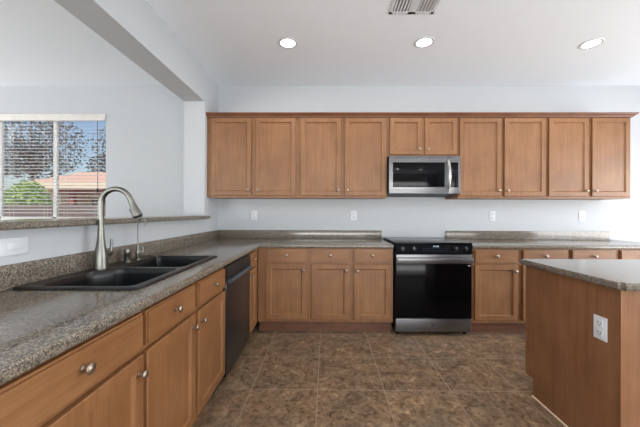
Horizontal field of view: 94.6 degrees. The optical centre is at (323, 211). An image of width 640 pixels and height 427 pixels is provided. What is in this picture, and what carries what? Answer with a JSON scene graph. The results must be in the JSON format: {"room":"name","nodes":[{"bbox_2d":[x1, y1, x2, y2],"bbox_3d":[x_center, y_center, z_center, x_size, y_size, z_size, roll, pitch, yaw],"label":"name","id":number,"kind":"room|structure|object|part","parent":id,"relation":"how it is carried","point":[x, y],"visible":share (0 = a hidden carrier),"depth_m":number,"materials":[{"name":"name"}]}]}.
{"room":"kitchen","nodes":[
{"label":"kitchen","id":0,"kind":"room"},
{"bbox_2d":[0,218,217,265],"bbox_3d":[-1.422,0.647,1.290,0.225,1.147,4.600,0,0,1],"label":"wall","id":1,"kind":"structure","parent":0,"point":[43,243],"depth_m":1.62,"materials":[{"name":"paint"}]},
{"bbox_2d":[0,237,28,256],"bbox_3d":[-1.304,0.144,1.244,0.008,0.072,0.116,0,0,1],"label":"wall switch","id":2,"kind":"object","parent":1,"relation":"attached to","point":[18,245],"visible":1,"depth_m":1.24,"materials":[{"name":"white plastic"}]},
{"bbox_2d":[0,216,210,230],"bbox_3d":[-1.425,0.056,1.089,0.368,0.033,4.198,0,0,1],"label":"bar ledge","id":3,"kind":"object","parent":1,"relation":"on","point":[14,224],"visible":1,"depth_m":1.53,"materials":[{"name":"stone"}]},
{"bbox_2d":[0,230,381,291],"bbox_3d":[-0.310,0.272,2.020,1.982,0.103,3.119,0,0,1],"label":"backsplash","id":4,"kind":"structure","parent":1,"relation":"attached to","point":[17,274],"depth_m":2.08,"materials":[{"name":"stone"}]},
{"bbox_2d":[184,71,217,217],"bbox_3d":[-1.399,-0.730,3.390,0.225,1.607,0.400,0,0,1],"label":"wall pillar","id":5,"kind":"structure","parent":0,"point":[196,202],"depth_m":3.19,"materials":[{"name":"paint"}]},
{"bbox_2d":[0,0,639,85],"bbox_3d":[-1.047,-1.608,-0.058,12.900,0.150,7.510,0,0,1],"label":"ceiling","id":6,"kind":"structure","parent":0,"point":[341,42],"depth_m":2.69,"materials":[{"name":"paint"}]},
{"bbox_2d":[54,0,204,100],"bbox_3d":[-1.429,-1.364,-0.235,0.225,0.339,6.850,0,0,1],"label":"ceiling beam","id":7,"kind":"structure","parent":6,"relation":"attached to","point":[132,27],"depth_m":2.21,"materials":[{"name":"paint"}]},
{"bbox_2d":[278,37,297,48],"bbox_3d":[-0.327,-1.527,2.675,0.180,0.007,0.180,0,0,1],"label":"recessed light","id":8,"kind":"object","parent":6,"relation":"in","point":[285,42],"visible":1,"depth_m":2.66,"materials":[{"name":"white plastic"}]},
{"bbox_2d":[389,0,439,13],"bbox_3d":[0.668,-1.524,2.137,0.340,0.006,0.270,0,0,1],"label":"ceiling vent","id":9,"kind":"object","parent":6,"relation":"in","point":[398,6],"visible":1,"depth_m":2.19,"materials":[{"name":"white plastic"}]},
{"bbox_2d":[414,36,434,47],"bbox_3d":[0.901,-1.524,2.658,0.180,0.007,0.180,0,0,1],"label":"recessed light","id":10,"kind":"object","parent":6,"relation":"in","point":[423,42],"visible":1,"depth_m":2.65,"materials":[{"name":"white plastic"}]},
{"bbox_2d":[578,38,604,48],"bbox_3d":[2.417,-1.519,2.671,0.180,0.007,0.180,0,0,1],"label":"recessed light","id":11,"kind":"object","parent":6,"relation":"in","point":[595,42],"visible":1,"depth_m":2.66,"materials":[{"name":"white plastic"}]},
{"bbox_2d":[0,85,639,312],"bbox_3d":[-1.018,-0.156,3.637,12.900,2.754,0.100,0,0,1],"label":"wall","id":12,"kind":"structure","parent":0,"point":[145,124],"depth_m":3.58,"materials":[{"name":"paint"}]},
{"bbox_2d":[0,121,58,219],"bbox_3d":[-3.347,-0.540,3.644,1.370,1.300,0.097,0,0,1],"label":"window","id":13,"kind":"structure","parent":12,"relation":"in","point":[55,126],"depth_m":3.66,"materials":[{"name":"plastic"}]},
{"bbox_2d":[2,121,54,218],"bbox_3d":[-3.628,-0.551,3.629,0.605,1.266,0.045,0,0,1],"label":"window blind","id":14,"kind":"object","parent":13,"relation":"attached to","point":[13,165],"visible":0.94,"depth_m":3.61,"materials":[{"name":"white plastic"}]},
{"bbox_3d":[-3.629,0.073,3.628,0.605,0.018,0.036,0,0,1],"label":"rail","id":15,"kind":"part","parent":14,"relation":"part of","materials":[{"name":"white plastic"}]},
{"bbox_2d":[0,114,105,120],"bbox_3d":[-3.349,-1.152,3.597,1.384,0.081,0.016,0,0,1],"label":"blind valance","id":16,"kind":"object","parent":12,"relation":"attached to","point":[3,117],"visible":1,"depth_m":3.59,"materials":[{"name":"white plastic"}]},
{"bbox_2d":[57,121,104,217],"bbox_3d":[-2.979,-0.549,3.611,0.560,1.266,0.070,0,0,1],"label":"window blind","id":17,"kind":"object","parent":12,"relation":"attached to","point":[67,124],"visible":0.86,"depth_m":3.61,"materials":[{"name":"white plastic"}]},
{"bbox_3d":[-2.981,0.075,3.622,0.560,0.018,0.036,0,0,1],"label":"rail","id":18,"kind":"part","parent":17,"relation":"part of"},
{"bbox_3d":[-2.754,-0.693,3.592,0.011,0.818,0.004,0,0,10],"label":"pull cord","id":19,"kind":"part","parent":17,"relation":"part of","materials":[{"name":"plastic"}]},
{"bbox_2d":[207,117,299,198],"bbox_3d":[-0.783,-0.598,3.390,1.003,0.884,0.388,0,0,1],"label":"upper cabinet","id":20,"kind":"object","parent":12,"relation":"attached to","point":[248,157],"visible":1,"depth_m":3.24,"materials":[{"name":"brown wood"}]},
{"bbox_3d":[-1.016,-0.605,3.238,0.436,0.848,0.019,0,0,1],"label":"door","id":21,"kind":"part","parent":20,"relation":"part of","materials":[{"name":"brown wood"}]},
{"bbox_3d":[-0.530,-0.603,3.234,0.438,0.848,0.019,0,0,1],"label":"door","id":22,"kind":"part","parent":20,"relation":"part of","materials":[{"name":"brown wood"}]},
{"bbox_2d":[206,112,638,117],"bbox_3d":[1.049,-1.056,3.376,4.665,0.040,0.381,0,0,1],"label":"crown molding","id":23,"kind":"structure","parent":20,"relation":"attached to","point":[208,114],"depth_m":3.20,"materials":[{"name":"brown wood"}]},
{"bbox_2d":[251,210,256,219],"bbox_3d":[-0.849,0.040,3.580,0.072,0.116,0.009,0,0,1],"label":"wall outlet","id":24,"kind":"object","parent":12,"relation":"attached to","point":[253,212],"visible":1,"depth_m":3.58,"materials":[{"name":"white plastic"}]},
{"bbox_2d":[298,117,386,198],"bbox_3d":[0.206,-0.595,3.381,0.973,0.884,0.388,0,0,1],"label":"upper cabinet","id":25,"kind":"object","parent":12,"relation":"attached to","point":[339,157],"visible":1,"depth_m":3.23,"materials":[{"name":"brown wood"}]},
{"bbox_3d":[-0.035,-0.602,3.229,0.439,0.848,0.019,0,0,1],"label":"door","id":26,"kind":"part","parent":25,"relation":"part of","materials":[{"name":"brown wood"}]},
{"bbox_3d":[0.450,-0.600,3.225,0.449,0.848,0.019,0,0,1],"label":"door","id":27,"kind":"part","parent":25,"relation":"part of","materials":[{"name":"brown wood"}]},
{"bbox_2d":[351,211,356,219],"bbox_3d":[0.361,0.043,3.570,0.072,0.116,0.009,0,0,1],"label":"wall outlet","id":28,"kind":"object","parent":12,"relation":"attached to","point":[353,213],"visible":1,"depth_m":3.57,"materials":[{"name":"white plastic"}]},
{"bbox_2d":[387,117,457,157],"bbox_3d":[1.079,-0.820,3.374,0.766,0.430,0.388,0,0,1],"label":"upper cabinet","id":29,"kind":"object","parent":12,"relation":"attached to","point":[406,136],"visible":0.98,"depth_m":3.22,"materials":[{"name":"brown wood"}]},
{"bbox_3d":[0.892,-0.823,3.221,0.349,0.400,0.019,0,0,1],"label":"door","id":30,"kind":"part","parent":29,"relation":"part of","materials":[{"name":"brown wood"}]},
{"bbox_2d":[387,156,459,196],"bbox_3d":[1.075,-0.388,3.325,0.757,0.418,0.480,0,0,1],"label":"microwave","id":31,"kind":"object","parent":29,"relation":"attached to","point":[407,176],"visible":0.99,"depth_m":3.15,"materials":[{"name":"silver metal"}]},
{"bbox_3d":[1.321,-0.396,3.118,0.032,0.323,0.070,0,0,1],"label":"handle","id":32,"kind":"part","parent":31,"relation":"part of","materials":[{"name":"silver metal"}]},
{"bbox_3d":[1.390,-0.396,3.162,0.124,0.400,0.034,0,0,1],"label":"control panel","id":33,"kind":"part","parent":31,"relation":"part of","materials":[{"name":"metal"}]},
{"bbox_3d":[1.274,-0.822,3.218,0.350,0.400,0.019,0,0,1],"label":"door","id":34,"kind":"part","parent":29,"relation":"part of","materials":[{"name":"brown wood"}]},
{"bbox_2d":[489,211,494,220],"bbox_3d":[2.026,0.048,3.555,0.072,0.116,0.009,0,0,1],"label":"wall outlet","id":35,"kind":"object","parent":12,"relation":"attached to","point":[491,213],"visible":1,"depth_m":3.55,"materials":[{"name":"white plastic"}]},
{"bbox_2d":[445,117,545,199],"bbox_3d":[1.943,-0.590,3.366,0.960,0.884,0.388,0,0,1],"label":"upper cabinet","id":36,"kind":"object","parent":12,"relation":"attached to","point":[502,158],"visible":1,"depth_m":3.21,"materials":[{"name":"brown wood"}]},
{"bbox_3d":[1.701,-0.597,3.214,0.451,0.848,0.019,0,0,1],"label":"door","id":37,"kind":"part","parent":36,"relation":"part of","materials":[{"name":"brown wood"}]},
{"bbox_3d":[2.183,-0.595,3.210,0.447,0.848,0.019,0,0,1],"label":"door","id":38,"kind":"part","parent":36,"relation":"part of","materials":[{"name":"brown wood"}]},
{"bbox_2d":[445,231,609,239],"bbox_3d":[2.441,0.280,3.545,1.951,0.103,0.019,0,0,1],"label":"backsplash","id":39,"kind":"structure","parent":12,"relation":"attached to","point":[505,235],"depth_m":3.54,"materials":[{"name":"stone"}]},
{"bbox_2d":[529,117,629,199],"bbox_3d":[2.879,-0.587,3.358,0.908,0.884,0.388,0,0,1],"label":"upper cabinet","id":40,"kind":"object","parent":12,"relation":"attached to","point":[588,158],"visible":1,"depth_m":3.20,"materials":[{"name":"brown wood"}]},
{"bbox_3d":[2.653,-0.594,3.205,0.429,0.848,0.019,0,0,1],"label":"door","id":41,"kind":"part","parent":40,"relation":"part of","materials":[{"name":"brown wood"}]},
{"bbox_3d":[3.108,-0.593,3.201,0.407,0.848,0.019,0,0,1],"label":"door","id":42,"kind":"part","parent":40,"relation":"part of","materials":[{"name":"brown wood"}]},
{"bbox_2d":[579,211,584,220],"bbox_3d":[3.101,0.051,3.545,0.072,0.116,0.009,0,0,1],"label":"wall outlet","id":43,"kind":"object","parent":12,"relation":"attached to","point":[581,213],"visible":1,"depth_m":3.54,"materials":[{"name":"white plastic"}]},
{"bbox_2d":[192,313,565,426],"bbox_3d":[-1.055,1.281,-0.058,12.900,0.120,7.510,0,0,1],"label":"floor","id":44,"kind":"structure","parent":0,"point":[309,378],"depth_m":2.12,"materials":[{"name":"tile"}]},
{"bbox_2d":[0,312,148,426],"bbox_3d":[-0.965,0.790,0.807,0.662,0.862,0.582,0,0,1],"label":"base cabinet","id":45,"kind":"object","parent":44,"relation":"on","point":[97,381],"visible":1,"depth_m":0.83,"materials":[{"name":"brown wood"}]},
{"bbox_3d":[-0.648,0.430,0.811,0.030,0.032,0.032,0,0,1],"label":"knob","id":46,"kind":"part","parent":45,"relation":"part of","materials":[{"name":"silver metal"}]},
{"bbox_3d":[-0.673,0.796,0.811,0.019,0.552,0.546,0,0,1],"label":"door","id":47,"kind":"part","parent":45,"relation":"part of","materials":[{"name":"brown wood"}]},
{"bbox_3d":[-0.646,0.580,1.054,0.030,0.032,0.032,0,0,1],"label":"knob","id":48,"kind":"part","parent":45,"relation":"part of","materials":[{"name":"silver metal"}]},
{"bbox_2d":[0,230,393,385],"bbox_3d":[-0.309,0.291,2.020,1.986,0.141,3.120,0,0,1],"label":"countertop","id":49,"kind":"structure","parent":45,"relation":"on","point":[37,326],"depth_m":1.20,"materials":[{"name":"stone"}]},
{"bbox_2d":[12,249,217,290],"bbox_3d":[-1.025,0.377,1.668,0.522,0.288,0.918,0,0,1],"label":"sink","id":50,"kind":"object","parent":49,"relation":"in","point":[133,275],"depth_m":1.62,"materials":[{"name":"black stone"}]},
{"bbox_3d":[-1.230,0.272,1.846,0.044,0.078,0.044,0,0,1],"label":"air gap cap","id":51,"kind":"part","parent":50,"relation":"part of","materials":[{"name":"silver metal"}]},
{"bbox_2d":[93,186,142,269],"bbox_3d":[-1.123,0.086,1.640,0.260,0.450,0.124,0,0,1],"label":"kitchen faucet","id":52,"kind":"object","parent":49,"relation":"on","point":[100,259],"visible":1,"depth_m":1.60,"materials":[{"name":"silver metal"}]},
{"bbox_3d":[-1.219,0.202,1.671,0.027,0.094,0.064,0,0,1],"label":"lever","id":53,"kind":"part","parent":52,"relation":"part of","materials":[{"name":"silver metal"}]},
{"bbox_3d":[-1.138,-0.025,1.613,0.189,0.227,0.028,0,0,1],"label":"spout","id":54,"kind":"part","parent":52,"relation":"part of","materials":[{"name":"silver metal"}]},
{"bbox_2d":[134,217,146,259],"bbox_3d":[-1.198,0.171,1.927,0.070,0.279,0.058,0,0,42],"label":"filter faucet","id":55,"kind":"object","parent":49,"relation":"on","point":[137,252],"visible":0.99,"depth_m":1.93,"materials":[{"name":"silver metal"}]},
{"bbox_3d":[-1.188,0.129,1.927,0.066,0.194,0.010,0,0,5],"label":"spout","id":56,"kind":"part","parent":55,"relation":"part of","materials":[{"name":"silver metal"}]},
{"bbox_2d":[140,267,224,426],"bbox_3d":[-0.958,0.790,1.535,0.662,0.862,0.870,0,0,1],"label":"base cabinet","id":57,"kind":"object","parent":44,"relation":"on","point":[183,349],"visible":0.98,"depth_m":1.41,"materials":[{"name":"brown wood"}]},
{"bbox_3d":[-0.668,0.435,1.311,0.019,0.131,0.408,0,0,1],"label":"drawer","id":58,"kind":"part","parent":57,"relation":"part of","materials":[{"name":"brown wood"}]},
{"bbox_3d":[-0.669,0.796,1.311,0.019,0.552,0.408,0,0,1],"label":"door","id":59,"kind":"part","parent":57,"relation":"part of","materials":[{"name":"brown wood"}]},
{"bbox_3d":[-0.643,0.430,1.311,0.030,0.032,0.032,0,0,1],"label":"knob","id":60,"kind":"part","parent":57,"relation":"part of","materials":[{"name":"silver metal"}]},
{"bbox_3d":[-0.665,0.796,1.755,0.019,0.552,0.405,0,0,1],"label":"door","id":61,"kind":"part","parent":57,"relation":"part of","materials":[{"name":"brown wood"}]},
{"bbox_3d":[-0.664,0.435,1.755,0.019,0.131,0.405,0,0,1],"label":"drawer","id":62,"kind":"part","parent":57,"relation":"part of","materials":[{"name":"brown wood"}]},
{"bbox_2d":[213,254,252,393],"bbox_3d":[-0.936,0.793,2.282,0.634,0.858,0.608,0,0,1],"label":"dishwasher","id":63,"kind":"object","parent":44,"relation":"on","point":[237,273],"visible":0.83,"depth_m":2.20,"materials":[{"name":"black metal"}]},
{"bbox_3d":[-0.669,0.785,2.279,0.036,0.650,0.604,0,0,1],"label":"door","id":64,"kind":"part","parent":63,"relation":"part of","materials":[{"name":"grey metal"}]},
{"bbox_3d":[-0.664,0.412,2.279,0.044,0.089,0.604,0,0,1],"label":"control panel","id":65,"kind":"part","parent":63,"relation":"part of","materials":[{"name":"black plastic"}]},
{"bbox_3d":[-0.634,0.472,2.279,0.032,0.029,0.552,0,0,1],"label":"handle","id":66,"kind":"part","parent":63,"relation":"part of","materials":[{"name":"metal"}]},
{"bbox_2d":[249,249,256,332],"bbox_3d":[-0.947,0.791,2.775,0.662,0.862,0.358,0,0,1],"label":"base cabinet","id":67,"kind":"object","parent":44,"relation":"on","point":[253,255],"visible":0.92,"depth_m":2.74,"materials":[{"name":"brown wood"}]},
{"bbox_3d":[-0.655,0.435,2.703,0.019,0.131,0.210,0,0,1],"label":"drawer","id":68,"kind":"part","parent":67,"relation":"part of","materials":[{"name":"brown wood"}]},
{"bbox_3d":[-0.657,0.796,2.703,0.019,0.552,0.210,0,0,1],"label":"door","id":69,"kind":"part","parent":67,"relation":"part of","materials":[{"name":"brown wood"}]},
{"bbox_2d":[258,248,309,330],"bbox_3d":[-0.405,0.792,3.247,0.515,0.862,0.662,0,0,1],"label":"base cabinet","id":70,"kind":"object","parent":44,"relation":"on","point":[283,273],"visible":0.98,"depth_m":2.96,"materials":[{"name":"brown wood"}]},
{"bbox_3d":[-0.375,0.436,2.955,0.405,0.131,0.019,0,0,1],"label":"drawer","id":71,"kind":"part","parent":70,"relation":"part of","materials":[{"name":"brown wood"}]},
{"bbox_3d":[-0.376,0.797,2.955,0.405,0.552,0.019,0,0,1],"label":"door","id":72,"kind":"part","parent":70,"relation":"part of","materials":[{"name":"brown wood"}]},
{"bbox_2d":[309,248,392,331],"bbox_3d":[0.274,0.794,3.241,0.838,0.862,0.662,0,0,1],"label":"base cabinet","id":73,"kind":"object","parent":44,"relation":"on","point":[351,289],"visible":1,"depth_m":2.95,"materials":[{"name":"brown wood"}]},
{"bbox_3d":[0.063,0.437,2.951,0.376,0.131,0.019,0,0,1],"label":"drawer","id":74,"kind":"part","parent":73,"relation":"part of","materials":[{"name":"brown wood"}]},
{"bbox_3d":[0.062,0.798,2.951,0.376,0.552,0.019,0,0,1],"label":"door","id":75,"kind":"part","parent":73,"relation":"part of","materials":[{"name":"brown wood"}]},
{"bbox_3d":[0.481,0.438,2.948,0.364,0.131,0.019,0,0,1],"label":"drawer","id":76,"kind":"part","parent":73,"relation":"part of","materials":[{"name":"brown wood"}]},
{"bbox_3d":[0.480,0.800,2.948,0.364,0.552,0.019,0,0,1],"label":"door","id":77,"kind":"part","parent":73,"relation":"part of","materials":[{"name":"brown wood"}]},
{"bbox_2d":[383,237,473,333],"bbox_3d":[1.085,0.765,3.203,0.757,0.925,0.681,0,0,1],"label":"range","id":78,"kind":"object","parent":44,"relation":"on","point":[432,276],"visible":0.94,"depth_m":2.91,"materials":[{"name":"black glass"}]},
{"bbox_2d":[383,237,471,244],"bbox_3d":[1.087,0.312,3.228,0.757,0.020,0.631,0,0,1],"label":"cooktop","id":79,"kind":"object","parent":78,"relation":"in","point":[393,240],"depth_m":3.03,"materials":[{"name":"black glass"}]},
{"bbox_3d":[1.082,1.120,2.932,0.745,0.129,0.038,0,0,1],"label":"storage drawer","id":80,"kind":"part","parent":78,"relation":"part of","materials":[{"name":"metal"}]},
{"bbox_3d":[1.083,0.732,2.932,0.745,0.626,0.038,0,0,1],"label":"oven door","id":81,"kind":"part","parent":78,"relation":"part of","materials":[{"name":"black glass"}]},
{"bbox_3d":[1.084,0.465,2.910,0.741,0.088,0.006,0,0,1],"label":"door trim","id":82,"kind":"part","parent":78,"relation":"part of","materials":[{"name":"metal"}]},
{"bbox_3d":[1.083,0.777,2.910,0.737,0.529,0.005,0,0,1],"label":"door glass","id":83,"kind":"part","parent":78,"relation":"part of","materials":[{"name":"black glass"}]},
{"bbox_3d":[1.084,0.368,2.926,0.753,0.090,0.052,0,0,1],"label":"control panel","id":84,"kind":"part","parent":78,"relation":"part of","materials":[{"name":"black glass"}]},
{"bbox_3d":[1.084,0.470,2.885,0.741,0.042,0.044,0,0,1],"label":"handle","id":85,"kind":"part","parent":78,"relation":"part of","materials":[{"name":"metal"}]},
{"bbox_2d":[471,249,568,331],"bbox_3d":[1.959,0.799,3.226,0.962,0.862,0.662,0,0,1],"label":"base cabinet","id":86,"kind":"object","parent":44,"relation":"on","point":[498,304],"visible":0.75,"depth_m":2.94,"materials":[{"name":"brown wood"}]},
{"bbox_3d":[1.713,0.442,2.937,0.427,0.131,0.019,0,0,1],"label":"drawer","id":87,"kind":"part","parent":86,"relation":"part of","materials":[{"name":"brown wood"}]},
{"bbox_3d":[1.712,0.803,2.937,0.427,0.552,0.019,0,0,1],"label":"door","id":88,"kind":"part","parent":86,"relation":"part of","materials":[{"name":"brown wood"}]},
{"bbox_3d":[2.195,0.805,2.933,0.445,0.552,0.019,0,0,1],"label":"door","id":89,"kind":"part","parent":86,"relation":"part of","materials":[{"name":"brown wood"}]},
{"bbox_3d":[2.196,0.443,2.933,0.445,0.131,0.019,0,0,1],"label":"drawer","id":90,"kind":"part","parent":86,"relation":"part of","materials":[{"name":"brown wood"}]},
{"bbox_2d":[519,259,639,426],"bbox_3d":[2.031,0.780,1.703,1.342,0.900,0.725,0,0,1],"label":"kitchen island","id":91,"kind":"object","parent":44,"relation":"on","point":[582,379],"visible":1,"depth_m":1.61,"materials":[{"name":"brown wood"}]},
{"bbox_2d":[593,314,607,341],"bbox_3d":[1.386,0.582,1.483,0.009,0.116,0.072,0,0,1],"label":"wall outlet","id":92,"kind":"object","parent":91,"relation":"attached to","point":[599,323],"visible":1,"depth_m":1.48,"materials":[{"name":"white plastic"}]},
{"bbox_2d":[596,319,602,327],"bbox_3d":[1.384,0.558,1.483,0.003,0.034,0.034,0,0,1],"label":"receptacle","id":93,"kind":"object","parent":92,"relation":"attached to","point":[599,322],"depth_m":1.48,"materials":[{"name":"white plastic"}]},
{"bbox_2d":[596,328,602,336],"bbox_3d":[1.384,0.606,1.483,0.003,0.034,0.034,0,0,1],"label":"receptacle","id":94,"kind":"object","parent":92,"relation":"attached to","point":[599,331],"depth_m":1.48,"materials":[{"name":"white plastic"}]},
{"bbox_3d":[1.391,0.797,1.383,0.009,0.863,0.007,0,0,1],"label":"corner trim","id":95,"kind":"part","parent":91,"relation":"part of","materials":[{"name":"brown wood"}]},
{"bbox_2d":[569,249,639,258],"bbox_3d":[2.934,0.802,3.217,0.984,0.862,0.662,0,0,1],"label":"base cabinet","id":96,"kind":"object","parent":44,"relation":"on","point":[573,253],"visible":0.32,"depth_m":2.92,"materials":[{"name":"brown wood"}]},
{"bbox_2d":[445,231,639,248],"bbox_3d":[2.482,0.299,3.238,2.040,0.141,0.635,0,0,1],"label":"countertop","id":97,"kind":"structure","parent":96,"relation":"on","point":[479,239],"depth_m":3.45,"materials":[{"name":"stone"}]},
{"bbox_3d":[2.674,0.445,2.928,0.433,0.131,0.019,0,0,1],"label":"drawer","id":98,"kind":"part","parent":96,"relation":"part of","materials":[{"name":"brown wood"}]},
{"bbox_3d":[3.157,0.446,2.924,0.444,0.131,0.019,0,0,1],"label":"drawer","id":99,"kind":"part","parent":96,"relation":"part of","materials":[{"name":"brown wood"}]},
{"label":"outside","id":100,"kind":"structure","parent":0,"visible":0},
{"bbox_3d":[-11.072,1.442,26.232,60.000,0.200,44.890,0,0,1],"label":"ground","id":101,"kind":"structure","parent":100,"visible":0},
{"bbox_2d":[4,180,52,204],"bbox_3d":[-11.357,0.055,11.306,2.168,2.599,1.287,0,0,1],"label":"bush","id":102,"kind":"object","parent":101,"relation":"on","point":[21,188],"visible":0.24,"depth_m":11.05,"materials":[{"name":"green plant"}]},
{"bbox_2d":[4,121,89,180],"bbox_3d":[-26.224,-4.144,26.617,9.398,10.892,3.982,0,0,1],"label":"shade tree","id":103,"kind":"object","parent":101,"relation":"on","point":[13,134],"visible":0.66,"depth_m":26.21,"materials":[{"name":"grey plant"}]},
{"bbox_2d":[4,204,105,216],"bbox_3d":[-8.216,0.555,9.751,30.000,1.590,0.200,0,0,1],"label":"wall","id":104,"kind":"structure","parent":101,"relation":"on","point":[5,207],"depth_m":9.66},
{"bbox_2d":[22,172,105,204],"bbox_3d":[-10.073,-0.655,19.838,12.700,4.000,7.660,0,0,1],"label":"house","id":105,"kind":"structure","parent":101,"relation":"on","point":[61,178],"depth_m":16.92,"materials":[{"name":"red brick"},{"name":"clay tile"}]},
{"bbox_3d":[-14.124,0.158,16.614,0.260,2.350,0.260,0,0,1],"label":"post","id":106,"kind":"part","parent":105,"relation":"part of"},
{"bbox_2d":[82,127,105,171],"bbox_3d":[-21.070,-3.994,31.300,7.798,10.620,4.063,0,0,1],"label":"shade tree","id":107,"kind":"object","parent":101,"relation":"on","point":[100,138],"visible":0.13,"depth_m":30.32,"materials":[{"name":"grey plant"}]}
]}

